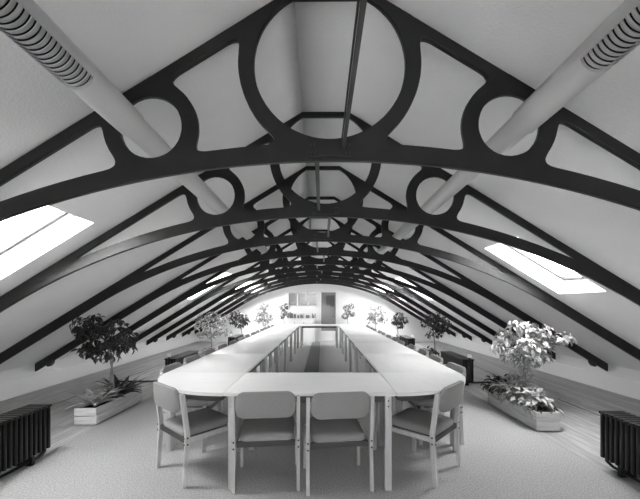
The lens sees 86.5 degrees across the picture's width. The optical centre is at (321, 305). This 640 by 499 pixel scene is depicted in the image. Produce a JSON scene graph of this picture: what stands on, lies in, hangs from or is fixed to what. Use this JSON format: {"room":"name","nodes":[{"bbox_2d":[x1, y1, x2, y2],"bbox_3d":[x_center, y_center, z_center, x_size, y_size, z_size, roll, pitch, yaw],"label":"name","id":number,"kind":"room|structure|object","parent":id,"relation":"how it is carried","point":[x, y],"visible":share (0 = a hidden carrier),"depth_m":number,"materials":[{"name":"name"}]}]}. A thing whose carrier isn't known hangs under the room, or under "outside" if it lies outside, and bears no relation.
{"room":"conference room","nodes":[
{"label":"conference room","id":0,"kind":"room"},
{"bbox_2d":[0,331,197,400],"bbox_3d":[-4.594,1.156,5.075,0.120,0.488,15.354,0,0,-1],"label":"wall","id":1,"kind":"structure","parent":0,"point":[22,372],"depth_m":5.89,"materials":[{"name":"white paint"}]},
{"bbox_2d":[0,335,197,400],"bbox_3d":[-4.526,1.219,5.075,0.016,0.238,15.352,0,0,-1],"label":"baseboard","id":2,"kind":"structure","parent":1,"relation":"attached to","point":[10,389],"depth_m":6.18,"materials":[{"name":"white"}]},
{"bbox_2d":[198,265,438,341],"bbox_3d":[-0.130,-0.186,12.810,9.260,3.172,0.120,0,0,0],"label":"wall","id":3,"kind":"structure","parent":0,"point":[362,301],"depth_m":12.75,"materials":[{"name":"white paint"}]},
{"bbox_2d":[52,342,221,404],"bbox_3d":[-3.660,1.348,7.075,0.016,0.006,11.150,0,0,0],"label":"trim","id":4,"kind":"structure","parent":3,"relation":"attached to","point":[221,342],"depth_m":5.66,"materials":[{"name":"grey wood"}]},
{"bbox_2d":[287,292,316,306],"bbox_3d":[-0.733,-0.240,12.780,1.125,0.560,0.090,0,0,0],"label":"window","id":5,"kind":"structure","parent":3,"relation":"in","point":[287,292],"depth_m":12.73,"materials":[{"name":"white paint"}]},
{"bbox_2d":[319,290,337,340],"bbox_3d":[0.245,0.405,12.750,0.730,1.940,0.160,0,0,0],"label":"door","id":6,"kind":"structure","parent":3,"relation":"in","point":[328,299],"depth_m":12.77,"materials":[{"name":"white paint"}]},
{"bbox_2d":[415,342,599,415],"bbox_3d":[3.400,1.348,7.075,0.016,0.006,11.150,0,0,0],"label":"trim","id":7,"kind":"structure","parent":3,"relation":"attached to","point":[415,342],"depth_m":4.81,"materials":[{"name":"grey wood"}]},
{"bbox_2d":[0,0,639,371],"bbox_3d":[-0.004,-0.509,5.075,9.564,2.906,15.450,0,0,0],"label":"ceiling","id":8,"kind":"structure","parent":0,"point":[302,58],"depth_m":2.37,"materials":[{"name":"paint"}]},
{"bbox_2d":[0,210,92,279],"bbox_3d":[-2.353,-0.492,2.450,0.995,0.708,0.660,0,0,0],"label":"window","id":9,"kind":"structure","parent":8,"relation":"attached to","point":[59,226],"depth_m":2.78,"materials":[{"name":"white glass"}]},
{"bbox_2d":[187,272,230,298],"bbox_3d":[-2.429,-0.492,7.110,0.995,0.708,0.660,0,0,0],"label":"window","id":10,"kind":"structure","parent":8,"relation":"attached to","point":[224,274],"depth_m":7.44,"materials":[{"name":"white glass"}]},
{"bbox_2d":[221,281,251,300],"bbox_3d":[-2.468,-0.492,9.440,0.995,0.708,0.660,0,0,0],"label":"window","id":11,"kind":"structure","parent":8,"relation":"attached to","point":[250,282],"depth_m":9.77,"materials":[{"name":"white glass"}]},
{"bbox_2d":[195,265,438,333],"bbox_3d":[-0.124,-0.336,12.344,8.988,2.745,0.055,0,0,0],"label":"roof truss","id":12,"kind":"object","parent":8,"relation":"attached to","point":[302,283],"visible":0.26,"depth_m":12.33,"materials":[{"name":"dark painted steel"},{"name":"black iron"}]},
{"bbox_2d":[121,230,516,347],"bbox_3d":[-0.047,-0.336,7.679,8.988,2.745,0.055,0,0,0],"label":"roof truss","id":13,"kind":"object","parent":8,"relation":"attached to","point":[271,272],"visible":0.58,"depth_m":7.66,"materials":[{"name":"dark painted steel"},{"name":"black iron"}]},
{"bbox_2d":[166,247,471,340],"bbox_3d":[-0.085,-0.336,10.011,8.988,2.745,0.055,0,0,0],"label":"roof truss","id":14,"kind":"object","parent":8,"relation":"attached to","point":[243,292],"visible":0.54,"depth_m":9.99,"materials":[{"name":"black metal"}]},
{"bbox_2d":[182,256,455,336],"bbox_3d":[-0.104,-0.336,11.178,8.988,2.745,0.055,0,0,0],"label":"roof truss","id":15,"kind":"object","parent":8,"relation":"attached to","point":[250,294],"visible":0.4,"depth_m":11.16,"materials":[{"name":"black metal"}]},
{"bbox_2d":[146,242,492,344],"bbox_3d":[-0.066,-0.336,8.845,8.988,2.745,0.055,0,0,0],"label":"roof truss","id":16,"kind":"object","parent":8,"relation":"attached to","point":[233,290],"visible":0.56,"depth_m":8.83,"materials":[{"name":"black metal"}]},
{"bbox_2d":[0,0,285,273],"bbox_3d":[-0.945,-0.899,5.090,0.138,0.140,15.280,0,0,0],"label":"ventilation duct","id":17,"kind":"object","parent":16,"relation":"attached to","point":[24,22],"visible":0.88,"depth_m":1.29,"materials":[{"name":"grey metal"}]},
{"bbox_2d":[354,0,639,274],"bbox_3d":[1.015,-0.924,5.090,0.138,0.140,15.280,0,0,0],"label":"ventilation duct","id":18,"kind":"object","parent":16,"relation":"attached to","point":[618,35],"visible":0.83,"depth_m":1.37,"materials":[{"name":"grey metal"}]},
{"bbox_2d":[0,0,639,221],"bbox_3d":[0.048,-0.336,1.845,8.988,2.745,0.064,0,0,0],"label":"roof truss","id":19,"kind":"object","parent":8,"relation":"attached to","point":[370,145],"visible":0.96,"depth_m":1.83,"materials":[{"name":"black metal"}]},
{"bbox_2d":[0,112,639,312],"bbox_3d":[0.030,-0.336,3.011,8.988,2.745,0.064,0,0,0],"label":"roof truss","id":20,"kind":"object","parent":8,"relation":"attached to","point":[300,207],"visible":0.83,"depth_m":3.00,"materials":[{"name":"dark painted steel"},{"name":"black iron"}]},
{"bbox_2d":[315,163,319,210],"bbox_3d":[-0.029,-0.845,2.426,0.026,0.026,1.112,0,0,0],"label":"bar","id":21,"kind":"object","parent":20,"relation":"attached to","point":[317,175],"visible":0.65,"depth_m":2.35,"materials":[{"name":"metal"}]},
{"bbox_2d":[0,166,639,363],"bbox_3d":[0.011,-0.336,4.177,8.988,2.745,0.064,0,0,0],"label":"roof truss","id":22,"kind":"object","parent":8,"relation":"attached to","point":[304,234],"visible":0.75,"depth_m":4.16,"materials":[{"name":"black metal"}]},
{"bbox_2d":[327,217,330,236],"bbox_3d":[0.071,-0.845,3.592,0.026,0.026,1.112,0,0,0],"label":"bar","id":23,"kind":"object","parent":22,"relation":"attached to","point":[329,218],"visible":0.65,"depth_m":3.62,"materials":[{"name":"metal"}]},
{"bbox_2d":[85,217,555,359],"bbox_3d":[-0.028,-0.336,6.513,8.988,2.745,0.055,0,0,0],"label":"roof truss","id":24,"kind":"object","parent":8,"relation":"attached to","point":[309,260],"visible":0.63,"depth_m":6.50,"materials":[{"name":"black metal"}]},
{"bbox_2d":[35,197,607,371],"bbox_3d":[-0.008,-0.336,5.343,8.988,2.745,0.064,0,0,0],"label":"roof truss","id":25,"kind":"object","parent":8,"relation":"attached to","point":[307,250],"visible":0.67,"depth_m":5.33,"materials":[{"name":"black metal"}]},
{"bbox_2d":[396,277,432,299],"bbox_3d":[2.334,-0.492,8.340,0.995,0.708,0.660,0,0,0],"label":"window","id":26,"kind":"structure","parent":8,"relation":"attached to","point":[398,278],"depth_m":8.67,"materials":[{"name":"white glass"}]},
{"bbox_2d":[485,243,606,293],"bbox_3d":[2.411,-0.492,3.680,0.995,0.708,0.660,0,0,0],"label":"window","id":27,"kind":"structure","parent":8,"relation":"attached to","point":[527,263],"depth_m":3.99,"materials":[{"name":"white glass"}]},
{"bbox_3d":[0.069,-0.336,0.679,8.988,2.745,0.064,0,0,0],"label":"roof truss","id":28,"kind":"object","parent":8,"relation":"attached to","visible":0},
{"bbox_2d":[340,0,366,149],"bbox_3d":[0.110,-0.845,1.260,0.026,0.026,1.112,0,0,0],"label":"bar","id":29,"kind":"object","parent":28,"relation":"attached to","point":[361,9],"visible":1,"depth_m":1.17,"materials":[{"name":"metal"}]},
{"bbox_2d":[0,342,639,492],"bbox_3d":[0.000,1.400,5.075,9.600,0.100,15.750,0,0,0],"label":"floor","id":30,"kind":"structure","parent":0,"point":[579,434],"depth_m":4.93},
{"bbox_2d":[74,388,141,424],"bbox_3d":[-2.660,1.246,4.300,0.250,0.183,0.960,0,0,0],"label":"planter box","id":31,"kind":"object","parent":30,"relation":"on","point":[85,414],"visible":0.81,"depth_m":3.98,"materials":[{"name":"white wood"}]},
{"bbox_2d":[68,386,123,407],"bbox_3d":[-2.628,1.068,3.986,0.584,0.218,0.604,0,0,0],"label":"spiky plant","id":32,"kind":"object","parent":31,"relation":"in","point":[90,398],"visible":0.98,"depth_m":3.93,"materials":[{"name":"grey plant"}]},
{"bbox_2d":[69,314,138,386],"bbox_3d":[-2.713,0.653,4.308,0.810,1.100,0.590,0,0,-14],"label":"indoor tree","id":33,"kind":"object","parent":31,"relation":"on","point":[88,347],"visible":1,"depth_m":4.25,"materials":[{"name":"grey plant"}]},
{"bbox_2d":[93,380,128,397],"bbox_3d":[-2.612,1.041,4.211,0.414,0.262,0.444,0,0,-24],"label":"spiky plant","id":34,"kind":"object","parent":31,"relation":"on","point":[118,392],"visible":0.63,"depth_m":4.16,"materials":[{"name":"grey plant"}]},
{"bbox_2d":[96,374,146,395],"bbox_3d":[-2.601,1.032,4.399,0.633,0.280,0.629,0,0,0],"label":"spiky plant","id":35,"kind":"object","parent":31,"relation":"on","point":[131,385],"visible":0.72,"depth_m":4.41,"materials":[{"name":"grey plant"}]},
{"bbox_2d":[119,380,157,381],"bbox_3d":[-3.150,1.333,5.980,0.980,0.030,0.028,0,0,0],"label":"pipe","id":36,"kind":"object","parent":30,"relation":"on","point":[119,380],"visible":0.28,"depth_m":5.98,"materials":[{"name":"black metal"}]},
{"bbox_2d":[228,334,242,344],"bbox_3d":[-2.500,1.067,9.854,0.200,0.545,1.038,0,0,0],"label":"radiator","id":37,"kind":"object","parent":30,"relation":"on","point":[234,337],"visible":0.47,"depth_m":9.46,"materials":[{"name":"black metal"}]},
{"bbox_2d":[0,341,639,498],"bbox_3d":[-0.115,1.345,5.075,4.770,0.010,15.330,0,0,0],"label":"carpet","id":38,"kind":"object","parent":30,"relation":"on","point":[501,456],"visible":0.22,"depth_m":2.78,"materials":[{"name":"grey carpet"}]},
{"bbox_2d":[0,404,51,478],"bbox_3d":[-2.500,1.107,2.472,0.200,0.464,1.116,0,0,0],"label":"radiator","id":39,"kind":"object","parent":38,"relation":"on","point":[25,431],"visible":1,"depth_m":2.76,"materials":[{"name":"black metal"}]},
{"bbox_2d":[164,350,198,365],"bbox_3d":[-2.500,1.067,6.104,0.200,0.545,1.038,0,0,0],"label":"radiator","id":40,"kind":"object","parent":38,"relation":"on","point":[180,357],"visible":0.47,"depth_m":5.84,"materials":[{"name":"black metal"}]},
{"bbox_2d":[153,381,227,488],"bbox_3d":[-1.060,0.973,2.785,0.492,0.732,0.506,0,0,42],"label":"padded chair","id":41,"kind":"object","parent":38,"relation":"on","point":[189,427],"visible":0.91,"depth_m":2.65,"materials":[{"name":"grey wood"}]},
{"bbox_2d":[160,362,221,445],"bbox_3d":[-1.329,0.973,3.492,0.506,0.732,0.492,0,0,2],"label":"padded chair","id":42,"kind":"object","parent":38,"relation":"on","point":[192,405],"visible":0.34,"depth_m":3.30,"materials":[{"name":"grey fabric"}]},
{"bbox_2d":[158,372,245,451],"bbox_3d":[-1.090,0.985,2.825,0.745,0.710,0.745,0,0,0],"label":"table","id":43,"kind":"object","parent":38,"relation":"on","point":[205,386],"visible":0.79,"depth_m":2.86,"materials":[{"name":"laminate"}]},
{"bbox_2d":[183,354,222,412],"bbox_3d":[-1.346,0.973,4.091,0.506,0.732,0.492,0,0,3],"label":"padded chair","id":44,"kind":"object","parent":38,"relation":"on","point":[194,357],"visible":0.21,"depth_m":4.05,"materials":[{"name":"grey fabric"}]},
{"bbox_2d":[202,348,216,356],"bbox_3d":[-1.340,0.973,4.677,0.506,0.732,0.492,0,0,1],"label":"padded chair","id":45,"kind":"object","parent":38,"relation":"on","point":[211,350],"visible":0.17,"depth_m":4.67,"materials":[{"name":"grey fabric"}]},
{"bbox_2d":[169,354,266,445],"bbox_3d":[-1.090,0.985,3.825,0.745,0.710,1.250,0,0,0],"label":"conference table","id":46,"kind":"object","parent":38,"relation":"on","point":[247,363],"visible":0.53,"depth_m":3.69,"materials":[{"name":"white wood"}]},
{"bbox_2d":[218,344,254,372],"bbox_3d":[-1.316,0.973,5.280,0.506,0.732,0.492,0,0,0],"label":"padded chair","id":47,"kind":"object","parent":38,"relation":"on","point":[222,345],"visible":0.16,"depth_m":5.29,"materials":[{"name":"grey fabric"}]},
{"bbox_2d":[211,343,278,406],"bbox_3d":[-1.090,0.985,5.075,0.745,0.710,1.250,0,0,0],"label":"conference table","id":48,"kind":"object","parent":38,"relation":"on","point":[236,348],"visible":0.58,"depth_m":4.98,"materials":[{"name":"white wood"}]},
{"bbox_2d":[229,340,261,372],"bbox_3d":[-1.315,0.973,5.878,0.506,0.732,0.492,0,0,0],"label":"padded chair","id":49,"kind":"object","parent":38,"relation":"on","point":[232,341],"visible":0.17,"depth_m":5.95,"materials":[{"name":"grey fabric"}]},
{"bbox_2d":[245,334,270,367],"bbox_3d":[-1.334,0.973,7.087,0.506,0.732,0.492,0,0,-2],"label":"padded chair","id":50,"kind":"object","parent":38,"relation":"on","point":[247,335],"visible":0.25,"depth_m":7.31,"materials":[{"name":"grey fabric"}]},
{"bbox_2d":[236,336,286,372],"bbox_3d":[-1.090,0.985,6.325,0.745,0.710,1.250,0,0,0],"label":"conference table","id":51,"kind":"object","parent":38,"relation":"on","point":[252,339],"visible":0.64,"depth_m":6.49,"materials":[{"name":"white wood"}]},
{"bbox_2d":[251,332,274,366],"bbox_3d":[-1.319,0.973,7.674,0.506,0.732,0.492,0,0,2],"label":"padded chair","id":52,"kind":"object","parent":38,"relation":"on","point":[253,333],"visible":0.24,"depth_m":7.50,"materials":[{"name":"grey fabric"}]},
{"bbox_2d":[231,391,299,493],"bbox_3d":[-0.419,0.973,2.626,0.492,0.732,0.506,0,0,-6],"label":"padded chair","id":53,"kind":"object","parent":38,"relation":"on","point":[269,421],"visible":1,"depth_m":2.44,"materials":[{"name":"grey fabric"}]},
{"bbox_2d":[252,332,291,361],"bbox_3d":[-1.090,0.985,7.575,0.745,0.710,1.250,0,0,0],"label":"conference table","id":54,"kind":"object","parent":38,"relation":"on","point":[287,334],"visible":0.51,"depth_m":7.65,"materials":[{"name":"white wood"}]},
{"bbox_2d":[262,328,295,353],"bbox_3d":[-1.090,0.985,8.825,0.745,0.710,1.250,0,0,0],"label":"conference table","id":55,"kind":"object","parent":38,"relation":"on","point":[293,330],"visible":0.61,"depth_m":8.93,"materials":[{"name":"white wood"}]},
{"bbox_2d":[271,326,298,347],"bbox_3d":[-1.090,0.985,10.075,0.745,0.710,1.250,0,0,0],"label":"conference table","id":56,"kind":"object","parent":38,"relation":"on","point":[296,327],"visible":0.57,"depth_m":10.20,"materials":[{"name":"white wood"}]},
{"bbox_2d":[276,324,300,326],"bbox_3d":[-1.090,0.985,11.075,0.745,0.710,0.745,0,0,0],"label":"table","id":57,"kind":"object","parent":38,"relation":"on","point":[286,324],"visible":0.36,"depth_m":10.71,"materials":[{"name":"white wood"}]},
{"bbox_2d":[286,318,314,341],"bbox_3d":[-0.780,0.903,12.539,1.060,0.873,0.372,0,0,0],"label":"base cabinet","id":58,"kind":"object","parent":38,"relation":"on","point":[308,333],"visible":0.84,"depth_m":12.37,"materials":[{"name":"white paint"}]},
{"bbox_2d":[223,373,395,490],"bbox_3d":[-0.087,0.985,2.825,1.250,0.710,0.745,0,0,0],"label":"conference table","id":59,"kind":"object","parent":38,"relation":"on","point":[305,385],"visible":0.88,"depth_m":2.61,"materials":[{"name":"laminate"}]},
{"bbox_2d":[304,342,319,372],"bbox_3d":[-0.215,1.339,9.350,0.300,0.003,6.200,0,0,0],"label":"carpet strip","id":60,"kind":"object","parent":38,"relation":"on","point":[312,364],"visible":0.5,"depth_m":8.42,"materials":[{"name":"grey carpet"}]},
{"bbox_2d":[299,324,338,347],"bbox_3d":[-0.087,0.985,11.075,1.250,0.710,0.745,0,0,0],"label":"conference table","id":61,"kind":"object","parent":38,"relation":"on","point":[302,326],"visible":0.99,"depth_m":10.71,"materials":[{"name":"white wood"}]},
{"bbox_2d":[303,391,374,495],"bbox_3d":[0.108,0.973,2.611,0.492,0.732,0.506,0,0,-7],"label":"padded chair","id":62,"kind":"object","parent":38,"relation":"on","point":[334,423],"visible":1,"depth_m":2.43,"materials":[{"name":"grey fabric"}]},
{"bbox_2d":[338,324,362,325],"bbox_3d":[0.915,0.985,11.075,0.745,0.710,0.745,0,0,0],"label":"table","id":63,"kind":"object","parent":38,"relation":"on","point":[338,324],"visible":0.34,"depth_m":10.71,"materials":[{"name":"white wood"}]},
{"bbox_2d":[339,326,366,352],"bbox_3d":[0.915,0.985,10.075,0.745,0.710,1.250,0,0,0],"label":"conference table","id":64,"kind":"object","parent":38,"relation":"on","point":[340,327],"visible":0.55,"depth_m":10.20,"materials":[{"name":"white wood"}]},
{"bbox_2d":[342,328,374,360],"bbox_3d":[0.915,0.985,8.825,0.745,0.710,1.250,0,0,0],"label":"conference table","id":65,"kind":"object","parent":38,"relation":"on","point":[344,330],"visible":0.56,"depth_m":8.93,"materials":[{"name":"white wood"}]},
{"bbox_2d":[345,332,382,369],"bbox_3d":[0.915,0.985,7.575,0.745,0.710,1.250,0,0,0],"label":"conference table","id":66,"kind":"object","parent":38,"relation":"on","point":[347,334],"visible":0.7,"depth_m":7.65,"materials":[{"name":"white wood"}]},
{"bbox_2d":[349,336,396,372],"bbox_3d":[0.915,0.985,6.325,0.745,0.710,1.250,0,0,0],"label":"conference table","id":67,"kind":"object","parent":38,"relation":"on","point":[354,339],"visible":0.59,"depth_m":6.30,"materials":[{"name":"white wood"}]},
{"bbox_2d":[368,334,390,371],"bbox_3d":[1.159,0.973,7.058,0.506,0.732,0.492,0,0,-1],"label":"padded chair","id":68,"kind":"object","parent":38,"relation":"on","point":[387,335],"visible":0.2,"depth_m":6.84,"materials":[{"name":"grey fabric"}]},
{"bbox_2d":[370,337,398,372],"bbox_3d":[1.177,0.973,6.462,0.506,0.732,0.492,0,0,0],"label":"padded chair","id":69,"kind":"object","parent":38,"relation":"on","point":[395,339],"visible":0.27,"depth_m":6.57,"materials":[{"name":"grey fabric"}]},
{"bbox_2d":[354,343,419,372],"bbox_3d":[0.915,0.985,5.075,0.745,0.710,1.250,0,0,0],"label":"conference table","id":70,"kind":"object","parent":38,"relation":"on","point":[363,348],"visible":0.54,"depth_m":4.98,"materials":[{"name":"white wood"}]},
{"bbox_2d":[373,340,404,372],"bbox_3d":[1.146,0.973,5.866,0.506,0.732,0.492,0,0,2],"label":"padded chair","id":71,"kind":"object","parent":38,"relation":"on","point":[399,341],"visible":0.15,"depth_m":5.90,"materials":[{"name":"grey fabric"}]},
{"bbox_2d":[363,354,456,445],"bbox_3d":[0.915,0.985,3.825,0.745,0.710,1.250,0,0,0],"label":"conference table","id":72,"kind":"object","parent":38,"relation":"on","point":[379,363],"visible":0.38,"depth_m":3.57,"materials":[{"name":"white wood"}]},
{"bbox_2d":[393,348,428,407],"bbox_3d":[1.175,0.973,4.683,0.506,0.732,0.492,0,0,1],"label":"padded chair","id":73,"kind":"object","parent":38,"relation":"on","point":[422,351],"visible":0.2,"depth_m":4.62,"materials":[{"name":"grey fabric"}]},
{"bbox_2d":[406,344,415,350],"bbox_3d":[1.171,0.973,5.270,0.506,0.732,0.492,0,0,3],"label":"padded chair","id":74,"kind":"object","parent":38,"relation":"on","point":[411,346],"visible":0.17,"depth_m":5.24,"materials":[{"name":"grey fabric"}]},
{"bbox_2d":[394,354,442,413],"bbox_3d":[1.152,0.973,4.098,0.506,0.732,0.492,0,0,-1],"label":"padded chair","id":75,"kind":"object","parent":38,"relation":"on","point":[436,358],"visible":0.22,"depth_m":4.08,"materials":[{"name":"grey fabric"}]},
{"bbox_2d":[380,372,465,450],"bbox_3d":[0.915,0.985,2.825,0.745,0.710,0.745,0,0,0],"label":"table","id":76,"kind":"object","parent":38,"relation":"on","point":[408,386],"visible":0.6,"depth_m":2.82,"materials":[{"name":"laminate"}]},
{"bbox_2d":[392,380,463,488],"bbox_3d":[0.855,0.973,2.797,0.506,0.732,0.492,0,0,42],"label":"padded chair","id":77,"kind":"object","parent":38,"relation":"on","point":[427,426],"visible":0.88,"depth_m":2.66,"materials":[{"name":"grey fabric"}]},
{"bbox_2d":[406,362,465,445],"bbox_3d":[1.159,0.973,3.493,0.506,0.732,0.492,0,0,-2],"label":"padded chair","id":78,"kind":"object","parent":38,"relation":"on","point":[427,405],"visible":0.39,"depth_m":3.29,"materials":[{"name":"grey wood"}]},
{"bbox_3d":[-1.950,1.213,11.750,0.291,0.253,0.291,0,0,0],"label":"plant pot","id":79,"kind":"object","parent":38,"relation":"on","visible":0},
{"bbox_2d":[253,304,272,327],"bbox_3d":[-2.041,0.564,11.699,0.677,1.276,0.603,0,0,0],"label":"indoor tree","id":80,"kind":"object","parent":79,"relation":"in","point":[263,308],"visible":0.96,"depth_m":11.68,"materials":[{"name":"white plant"}]},
{"bbox_2d":[399,335,414,345],"bbox_3d":[2.375,1.067,9.504,0.200,0.545,1.038,0,0,0],"label":"radiator","id":81,"kind":"object","parent":30,"relation":"on","point":[408,340],"visible":0.52,"depth_m":9.13,"materials":[{"name":"black metal"}]},
{"bbox_2d":[440,351,473,385],"bbox_3d":[2.375,1.067,6.024,0.200,0.545,1.038,0,0,0],"label":"radiator","id":82,"kind":"object","parent":30,"relation":"on","point":[467,362],"visible":0.49,"depth_m":5.62,"materials":[{"name":"black metal"}]},
{"bbox_2d":[488,388,559,430],"bbox_3d":[2.417,1.240,4.165,0.255,0.196,1.070,0,0,0],"label":"planter box","id":83,"kind":"object","parent":30,"relation":"on","point":[545,421],"visible":0.76,"depth_m":3.75,"materials":[{"name":"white wood"}]},
{"bbox_2d":[480,374,513,396],"bbox_3d":[2.435,1.073,4.519,0.526,0.309,0.692,0,0,0],"label":"leafy plant","id":84,"kind":"object","parent":83,"relation":"in","point":[495,378],"visible":0.21,"depth_m":4.55,"materials":[{"name":"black plant"}]},
{"bbox_2d":[487,370,546,406],"bbox_3d":[2.424,1.031,4.254,0.574,0.423,0.733,0,0,0],"label":"leafy plant","id":85,"kind":"object","parent":83,"relation":"in","point":[517,383],"visible":0.7,"depth_m":4.20,"materials":[{"name":"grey plant"}]},
{"bbox_2d":[490,320,577,386],"bbox_3d":[2.598,0.690,4.152,1.016,1.027,0.586,0,0,0],"label":"indoor tree","id":86,"kind":"object","parent":83,"relation":"in","point":[526,348],"visible":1,"depth_m":4.14,"materials":[{"name":"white plant"}]},
{"bbox_2d":[502,380,565,420],"bbox_3d":[2.415,1.065,3.973,0.526,0.334,0.728,0,0,0],"label":"leafy plant","id":87,"kind":"object","parent":83,"relation":"in","point":[533,397],"visible":0.94,"depth_m":3.83,"materials":[{"name":"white plant"}]},
{"bbox_2d":[522,402,563,413],"bbox_3d":[2.421,1.137,3.761,0.418,0.115,0.365,0,0,0],"label":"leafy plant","id":88,"kind":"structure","parent":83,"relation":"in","point":[532,408],"depth_m":3.71,"materials":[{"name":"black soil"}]},
{"bbox_2d":[599,411,639,482],"bbox_3d":[2.405,1.107,2.282,0.200,0.464,1.116,0,0,0],"label":"radiator","id":89,"kind":"object","parent":30,"relation":"on","point":[619,430],"visible":1,"depth_m":2.65,"materials":[{"name":"black metal"}]},
{"bbox_3d":[-2.660,1.246,8.180,0.250,0.183,0.960,0,0,0],"label":"planter box","id":90,"kind":"object","parent":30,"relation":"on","visible":0},
{"bbox_2d":[192,311,231,346],"bbox_3d":[-2.668,0.665,8.159,0.835,1.076,0.680,0,0,36],"label":"indoor tree","id":91,"kind":"object","parent":90,"relation":"on","point":[218,316],"visible":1,"depth_m":8.13,"materials":[{"name":"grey plant"}]},
{"bbox_3d":[2.418,1.244,7.700,0.255,0.188,1.000,0,0,0],"label":"planter box","id":92,"kind":"object","parent":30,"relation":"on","visible":0},
{"bbox_2d":[423,346,440,356],"bbox_3d":[2.425,1.058,7.544,0.453,0.302,0.817,0,0,0],"label":"leafy plant","id":93,"kind":"object","parent":92,"relation":"in","point":[431,351],"visible":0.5,"depth_m":7.41,"materials":[{"name":"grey plant"}]},
{"bbox_2d":[421,312,451,354],"bbox_3d":[2.496,0.673,7.395,0.708,1.059,0.587,0,0,0],"label":"indoor tree","id":94,"kind":"object","parent":92,"relation":"on","point":[441,331],"visible":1,"depth_m":7.33,"materials":[{"name":"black plant"}]},
{"bbox_3d":[-2.660,1.246,11.425,0.250,0.183,0.950,0,0,0],"label":"planter box","id":95,"kind":"object","parent":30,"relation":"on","visible":0},
{"bbox_2d":[228,309,249,333],"bbox_3d":[-2.754,0.664,11.165,0.759,1.078,0.544,0,0,8],"label":"indoor tree","id":96,"kind":"object","parent":95,"relation":"on","point":[242,321],"visible":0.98,"depth_m":11.10,"materials":[{"name":"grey plant"}]},
{"bbox_3d":[2.418,1.244,11.000,0.255,0.188,1.000,0,0,0],"label":"planter box","id":97,"kind":"object","parent":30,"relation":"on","visible":0},
{"bbox_2d":[391,312,408,331],"bbox_3d":[2.441,0.703,10.890,0.626,1.000,0.495,0,0,-12],"label":"indoor tree","id":98,"kind":"object","parent":97,"relation":"in","point":[400,317],"visible":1,"depth_m":10.82,"materials":[{"name":"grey plant"}]},
{"bbox_2d":[439,332,639,399],"bbox_3d":[4.586,1.156,5.075,0.120,0.488,15.354,0,0,-1],"label":"wall","id":99,"kind":"structure","parent":0,"point":[620,372],"depth_m":5.85,"materials":[{"name":"white paint"}]},
{"bbox_2d":[439,335,639,399],"bbox_3d":[4.518,1.219,5.075,0.016,0.238,15.352,0,0,-1],"label":"baseboard","id":100,"kind":"structure","parent":99,"relation":"attached to","point":[625,387],"depth_m":5.98,"materials":[{"name":"white"}]},
{"bbox_3d":[1.850,1.213,11.750,0.291,0.253,0.291,0,0,0],"label":"plant pot","id":101,"kind":"object","parent":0,"visible":0},
{"bbox_2d":[365,306,387,328],"bbox_3d":[1.890,0.602,11.735,0.852,1.201,0.739,0,0,0],"label":"indoor tree","id":102,"kind":"object","parent":101,"relation":"in","point":[371,318],"visible":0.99,"depth_m":11.66,"materials":[{"name":"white plant"}]},
{"bbox_3d":[-1.360,1.233,12.300,0.208,0.213,0.208,0,0,0],"label":"plant pot","id":103,"kind":"object","parent":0,"visible":0},
{"bbox_2d":[279,303,291,324],"bbox_3d":[-1.295,0.554,12.244,0.565,1.297,0.416,0,0,-34],"label":"indoor tree","id":104,"kind":"object","parent":103,"relation":"in","point":[285,304],"visible":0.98,"depth_m":12.18,"materials":[{"name":"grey plant"}]},
{"bbox_3d":[0.950,1.233,12.350,0.208,0.213,0.208,0,0,0],"label":"plant pot","id":105,"kind":"object","parent":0,"visible":0},
{"bbox_2d":[341,303,355,319],"bbox_3d":[1.012,0.559,12.342,0.614,1.287,0.430,0,0,-21],"label":"indoor tree","id":106,"kind":"object","parent":105,"relation":"in","point":[349,313],"visible":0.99,"depth_m":12.27,"materials":[{"name":"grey plant"}]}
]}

